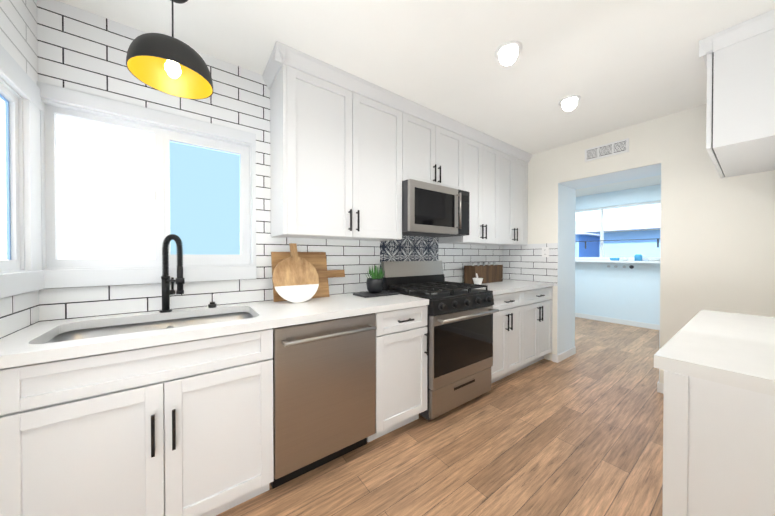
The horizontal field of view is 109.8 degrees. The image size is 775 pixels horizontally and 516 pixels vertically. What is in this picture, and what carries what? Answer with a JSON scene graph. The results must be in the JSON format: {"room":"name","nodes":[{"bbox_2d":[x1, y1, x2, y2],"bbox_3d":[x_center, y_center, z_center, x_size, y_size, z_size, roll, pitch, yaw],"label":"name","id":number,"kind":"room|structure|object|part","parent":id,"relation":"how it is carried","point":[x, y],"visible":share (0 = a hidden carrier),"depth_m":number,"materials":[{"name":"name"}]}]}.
{"room":"kitchen","nodes":[
{"label":"kitchen","id":0,"kind":"room"},
{"bbox_2d":[41,98,251,269],"bbox_3d":[-0.163,-0.028,2.496,4.150,2.470,0.150,0,1,-36],"label":"wall","id":1,"kind":"structure","parent":0,"point":[141,120],"depth_m":1.50,"materials":[{"name":"tile"}]},
{"bbox_2d":[37,0,502,321],"bbox_3d":[-0.056,-0.468,2.473,4.000,1.590,0.008,0,1,-36],"label":"wall tiles","id":2,"kind":"structure","parent":1,"relation":"attached to","point":[81,50],"depth_m":1.64,"materials":[{"name":"white tile"}]},
{"bbox_2d":[266,45,409,240],"bbox_3d":[-0.326,-0.704,2.067,0.989,1.108,0.320,0,1,-36],"label":"upper cabinet","id":3,"kind":"object","parent":1,"relation":"attached to","point":[349,153],"depth_m":1.86,"materials":[{"name":"white wood"}]},
{"bbox_2d":[380,235,437,277],"bbox_3d":[0.237,0.025,2.685,0.756,0.500,0.003,0,1,-36],"label":"wall tile","id":4,"kind":"structure","parent":1,"relation":"attached to","point":[412,248],"depth_m":2.67,"materials":[{"name":"tile"}]},
{"bbox_2d":[410,101,465,190],"bbox_3d":[0.332,-0.945,2.547,0.760,0.633,0.320,0,1,-36],"label":"upper cabinet","id":5,"kind":"object","parent":1,"relation":"attached to","point":[437,143],"depth_m":2.42,"materials":[{"name":"white wood"}]},
{"bbox_2d":[402,179,469,236],"bbox_3d":[0.376,-0.418,2.493,0.748,0.413,0.447,0,1,-36],"label":"microwave","id":6,"kind":"object","parent":5,"relation":"attached to","point":[431,210],"visible":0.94,"depth_m":2.30,"materials":[{"name":"metal"}]},
{"bbox_2d":[438,129,505,244],"bbox_3d":[0.889,-0.711,2.957,0.737,1.108,0.320,0,1,-36],"label":"upper cabinet","id":7,"kind":"object","parent":1,"relation":"attached to","point":[485,157],"depth_m":2.85,"materials":[{"name":"white wood"}]},
{"bbox_2d":[502,145,529,244],"bbox_3d":[1.373,-0.715,3.312,0.697,1.108,0.320,0,1,-36],"label":"upper cabinet","id":8,"kind":"object","parent":1,"relation":"attached to","point":[515,199],"depth_m":3.21,"materials":[{"name":"white wood"}]},
{"bbox_2d":[57,0,774,196],"bbox_3d":[1.564,-1.290,2.666,7.150,0.190,3.660,0,1,-36],"label":"ceiling","id":9,"kind":"structure","parent":0,"point":[616,64],"depth_m":1.62,"materials":[{"name":"paint"}]},
{"bbox_2d":[126,0,212,98],"bbox_3d":[-0.996,-1.039,1.263,0.316,0.424,0.316,0,1,-36],"label":"pendant lamp","id":10,"kind":"object","parent":9,"relation":"hanging from","point":[169,65],"visible":1,"depth_m":1.26,"materials":[{"name":"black metal"}]},
{"bbox_3d":[-0.996,-0.902,1.264,0.316,0.150,0.316,0,1,-36],"label":"lamp shade","id":11,"kind":"part","parent":10,"relation":"part of","materials":[{"name":"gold metal"}]},
{"bbox_3d":[-0.996,-0.887,1.264,0.054,0.100,0.054,0,1,-36],"label":"bulb","id":12,"kind":"part","parent":10,"relation":"part of","materials":[{"name":"white glass"}]},
{"bbox_2d":[495,41,521,59],"bbox_3d":[0.731,-1.251,1.646,0.152,0.007,0.152,0,1,-36],"label":"recessed light","id":13,"kind":"object","parent":9,"relation":"in","point":[508,50],"visible":1,"depth_m":1.65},
{"bbox_2d":[558,95,580,105],"bbox_3d":[1.456,-1.256,2.178,0.152,0.007,0.152,0,1,-36],"label":"recessed light","id":14,"kind":"object","parent":9,"relation":"in","point":[570,100],"visible":1,"depth_m":2.17,"materials":[{"name":"white"}]},
{"bbox_2d":[216,317,663,515],"bbox_3d":[1.523,1.258,2.448,7.800,0.100,4.300,0,1,-36],"label":"floor","id":15,"kind":"structure","parent":0,"point":[579,432],"depth_m":1.68,"materials":[{"name":"brown wood"}]},
{"bbox_2d":[0,367,273,515],"bbox_3d":[-1.082,0.918,1.348,0.840,0.600,0.610,0,1,-36],"label":"base cabinet","id":16,"kind":"object","parent":15,"relation":"on","point":[153,413],"depth_m":1.07,"materials":[{"name":"white wood"}]},
{"bbox_2d":[270,313,376,488],"bbox_3d":[-0.472,0.778,1.740,0.602,0.872,0.656,0,1,-36],"label":"dishwasher","id":17,"kind":"object","parent":15,"relation":"on","point":[324,391],"visible":0.83,"depth_m":1.49,"materials":[{"name":"metal"}]},
{"bbox_2d":[352,303,428,441],"bbox_3d":[-0.070,0.773,2.088,0.450,0.876,0.610,0,1,-36],"label":"base cabinet","id":18,"kind":"object","parent":15,"relation":"on","point":[402,337],"depth_m":1.84,"materials":[{"name":"white wood"}]},
{"bbox_2d":[0,291,427,370],"bbox_3d":[-0.683,0.319,1.626,1.976,0.040,0.625,0,1,-36],"label":"countertop","id":19,"kind":"structure","parent":18,"relation":"on","point":[21,348],"depth_m":1.27,"materials":[{"name":"white stone"}]},
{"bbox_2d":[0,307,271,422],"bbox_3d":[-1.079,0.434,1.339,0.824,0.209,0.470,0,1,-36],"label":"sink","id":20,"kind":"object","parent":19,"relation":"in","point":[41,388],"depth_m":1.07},
{"bbox_2d":[159,234,184,312],"bbox_3d":[-1.194,0.085,1.507,0.114,0.432,0.150,0,1,-36],"label":"faucet","id":21,"kind":"object","parent":19,"relation":"on","point":[179,280],"visible":1,"depth_m":1.51,"materials":[{"name":"black metal"}]},
{"bbox_2d":[208,302,216,307],"bbox_3d":[-1.063,0.283,1.654,0.042,0.032,0.042,0,1,-36],"label":"switch","id":22,"kind":"object","parent":19,"relation":"on","point":[212,305],"visible":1,"depth_m":1.64,"materials":[{"name":"black metal"}]},
{"bbox_2d":[272,243,318,302],"bbox_3d":[-0.628,0.097,1.867,0.310,0.399,0.149,0,1,-36],"label":"round cutting board","id":23,"kind":"object","parent":19,"relation":"on","point":[295,278],"visible":1,"depth_m":1.85,"materials":[{"name":"brown wood"}]},
{"bbox_2d":[271,252,344,301],"bbox_3d":[-0.569,0.125,2.036,0.550,0.340,0.090,0,1,-36],"label":"rectangular cutting board","id":24,"kind":"object","parent":19,"relation":"on","point":[317,261],"visible":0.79,"depth_m":2.06,"materials":[{"name":"brown wood"}]},
{"bbox_2d":[353,290,398,297],"bbox_3d":[-0.094,0.287,2.184,0.310,0.014,0.200,0,1,-36],"label":"tray","id":25,"kind":"object","parent":19,"relation":"on","point":[369,295],"visible":0.94,"depth_m":2.15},
{"bbox_2d":[365,266,384,292],"bbox_3d":[-0.099,0.164,2.195,0.179,0.230,0.170,0,1,-36],"label":"plant pot","id":26,"kind":"object","parent":25,"relation":"on","point":[374,284],"visible":1,"depth_m":2.15,"materials":[{"name":"black ceramic"}]},
{"bbox_2d":[381,261,498,419],"bbox_3d":[0.456,0.621,2.392,0.750,1.175,0.715,0,1,-36],"label":"range","id":27,"kind":"object","parent":15,"relation":"on","point":[460,332],"visible":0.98,"depth_m":2.17,"materials":[{"name":"metal"}]},
{"bbox_2d":[491,291,527,383],"bbox_3d":[0.983,0.766,2.860,0.642,0.876,0.610,0,1,-36],"label":"base cabinet","id":28,"kind":"object","parent":15,"relation":"on","point":[510,324],"depth_m":2.63,"materials":[{"name":"white wood"}]},
{"bbox_2d":[447,279,553,294],"bbox_3d":[1.234,0.307,3.030,1.248,0.040,0.625,0,1,-36],"label":"countertop","id":29,"kind":"structure","parent":28,"relation":"on","point":[505,287],"depth_m":2.86,"materials":[{"name":"white stone"}]},
{"bbox_2d":[473,273,482,284],"bbox_3d":[0.953,0.223,2.876,0.112,0.130,0.110,0,1,-36],"label":"mortar","id":30,"kind":"object","parent":29,"relation":"on","point":[476,280],"visible":0.79,"depth_m":2.84,"materials":[{"name":"white ceramic"}]},
{"bbox_2d":[464,262,502,283],"bbox_3d":[1.132,0.167,3.192,0.540,0.235,0.151,0,1,-36],"label":"crate","id":31,"kind":"object","parent":29,"relation":"on","point":[488,273],"visible":0.9,"depth_m":3.10,"materials":[{"name":"brown wood"}]},
{"bbox_2d":[528,287,552,365],"bbox_3d":[1.449,0.763,3.201,0.720,0.876,0.610,0,1,-36],"label":"base cabinet","id":32,"kind":"object","parent":15,"relation":"on","point":[540,301],"depth_m":2.98,"materials":[{"name":"white wood"}]},
{"bbox_2d":[654,310,774,515],"bbox_3d":[1.523,0.763,0.969,1.224,0.915,0.638,0,1,-36],"label":"base cabinet","id":33,"kind":"object","parent":15,"relation":"on","point":[718,367],"visible":1,"depth_m":0.78,"materials":[{"name":"white wood"}]},
{"bbox_2d":[575,197,578,312],"bbox_3d":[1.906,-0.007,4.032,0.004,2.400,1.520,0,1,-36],"label":"wall","id":34,"kind":"structure","parent":0,"point":[577,198],"depth_m":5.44,"materials":[{"name":"paint"}]},
{"bbox_2d":[579,184,660,324],"bbox_3d":[4.236,-0.040,4.952,0.150,2.450,3.150,0,1,-36],"label":"wall","id":35,"kind":"structure","parent":0,"point":[602,289],"depth_m":4.88,"materials":[{"name":"paint"}]},
{"bbox_2d":[575,313,659,329],"bbox_3d":[4.171,1.143,4.914,0.012,0.085,2.850,0,1,-36],"label":"baseboard","id":36,"kind":"structure","parent":35,"relation":"attached to","point":[624,322],"depth_m":4.89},
{"bbox_2d":[575,260,659,262],"bbox_3d":[4.127,0.063,4.873,0.200,0.035,2.850,0,1,-36],"label":"sill","id":37,"kind":"structure","parent":35,"relation":"attached to","point":[610,261],"depth_m":4.81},
{"bbox_2d":[610,257,627,260],"bbox_3d":[4.126,0.015,4.860,0.251,0.059,0.137,0,1,42],"label":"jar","id":38,"kind":"object","parent":37,"relation":"on","point":[624,258],"depth_m":4.83,"materials":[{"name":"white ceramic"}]},
{"bbox_2d":[634,254,641,260],"bbox_3d":[4.273,-0.008,4.639,0.100,0.109,0.097,0,1,-36],"label":"jar","id":39,"kind":"object","parent":37,"relation":"on","point":[637,257],"depth_m":4.61,"materials":[{"name":"blue glass"}]},
{"bbox_2d":[575,238,659,248],"bbox_3d":[4.075,-0.249,4.956,0.098,0.148,2.450,0,1,-36],"label":"shelf rail","id":40,"kind":"object","parent":35,"relation":"attached to","point":[619,240],"visible":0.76,"depth_m":4.89,"materials":[{"name":"metal"}]},
{"bbox_2d":[575,201,660,259],"bbox_3d":[4.069,-0.467,5.167,0.060,0.980,1.800,0,1,-36],"label":"window","id":41,"kind":"structure","parent":35,"relation":"in","point":[601,209],"depth_m":5.14,"materials":[{"name":"white"}]},
{"bbox_2d":[607,265,633,268],"bbox_3d":[4.174,0.156,4.885,0.029,0.060,0.372,0,1,-36],"label":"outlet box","id":42,"kind":"object","parent":35,"relation":"attached to","point":[630,266],"visible":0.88,"depth_m":4.83,"materials":[{"name":"metal"}]},
{"bbox_2d":[528,103,774,383],"bbox_3d":[2.229,-0.034,3.165,0.500,2.470,3.660,0,1,-36],"label":"wall","id":43,"kind":"structure","parent":0,"point":[717,243],"depth_m":2.30,"materials":[{"name":"paint"}]},
{"bbox_2d":[503,243,557,285],"bbox_3d":[1.752,0.073,3.387,0.008,0.492,0.662,0,1,-36],"label":"wall tile","id":44,"kind":"structure","parent":43,"relation":"attached to","point":[528,262],"depth_m":3.35,"materials":[{"name":"white tile"}]},
{"bbox_2d":[542,247,548,256],"bbox_3d":[1.864,-0.069,3.219,0.008,0.120,0.080,0,1,-36],"label":"electrical outlet plate","id":45,"kind":"object","parent":44,"relation":"attached to","point":[545,251],"visible":1,"depth_m":3.21,"materials":[{"name":"white plastic"}]},
{"bbox_2d":[585,138,628,161],"bbox_3d":[2.204,-1.085,2.752,0.016,0.130,0.360,0,1,-36],"label":"air vent","id":46,"kind":"object","parent":43,"relation":"in","point":[609,149],"visible":1,"depth_m":2.74,"materials":[{"name":"white metal"}]},
{"bbox_2d":[552,347,663,393],"bbox_3d":[2.668,1.164,2.567,0.512,0.085,1.860,0,1,-36],"label":"baseboard","id":47,"kind":"structure","parent":43,"relation":"attached to","point":[571,352],"depth_m":3.16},
{"bbox_2d":[557,163,660,381],"bbox_3d":[2.401,0.132,2.931,0.499,1.972,0.842,0,1,-36],"label":"door frame","id":48,"kind":"structure","parent":43,"relation":"attached to","point":[566,267],"depth_m":3.21,"materials":[{"name":"paint"}]},
{"bbox_3d":[-0.955,-0.007,0.193,0.150,2.470,2.630,0,1,-36],"label":"wall","id":49,"kind":"structure","parent":0,"visible":0},
{"bbox_2d":[0,0,37,84],"bbox_3d":[-0.931,-1.018,0.289,0.012,0.450,2.472,0,1,-36],"label":"wall","id":50,"kind":"structure","parent":49,"relation":"attached to","point":[18,30],"depth_m":1.17,"materials":[{"name":"white tile"}]},
{"bbox_2d":[0,44,256,298],"bbox_3d":[-0.783,-0.339,0.830,1.025,0.978,2.000,0,1,-36],"label":"window","id":51,"kind":"structure","parent":50,"relation":"in","point":[105,189],"depth_m":1.49,"materials":[{"name":"white"}]},
{"bbox_2d":[0,94,10,259],"bbox_3d":[-1.346,-0.324,0.803,0.007,0.668,0.860,0,1,-36],"label":"window pane","id":52,"kind":"structure","parent":51,"relation":"attached to","point":[7,141],"depth_m":1.14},
{"bbox_2d":[0,290,38,338],"bbox_3d":[-1.040,0.249,0.444,0.008,0.192,2.112,0,1,-36],"label":"wall tile","id":53,"kind":"structure","parent":49,"relation":"attached to","point":[19,312],"depth_m":1.14,"materials":[{"name":"white tile"}]},
{"bbox_3d":[1.452,-0.009,0.419,4.000,2.470,0.150,0,1,-36],"label":"wall","id":54,"kind":"structure","parent":0,"visible":0},
{"bbox_2d":[699,9,774,177],"bbox_3d":[2.406,-0.940,1.614,1.034,0.628,0.658,0,1,-36],"label":"upper cabinet","id":55,"kind":"object","parent":54,"relation":"attached to","point":[739,59],"visible":1,"depth_m":1.49,"materials":[{"name":"white wood"}]},
{"label":"outside","id":56,"kind":"structure","parent":0,"visible":0},
{"bbox_3d":[15.822,2.171,17.710,33.500,0.200,50.000,0,1,-36],"label":"ground","id":57,"kind":"structure","parent":56,"visible":0},
{"bbox_2d":[575,209,660,256],"bbox_3d":[10.202,0.061,10.472,7.700,4.150,11.600,0,1,-36],"label":"house","id":58,"kind":"structure","parent":57,"relation":"on","point":[623,227],"depth_m":8.74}
]}

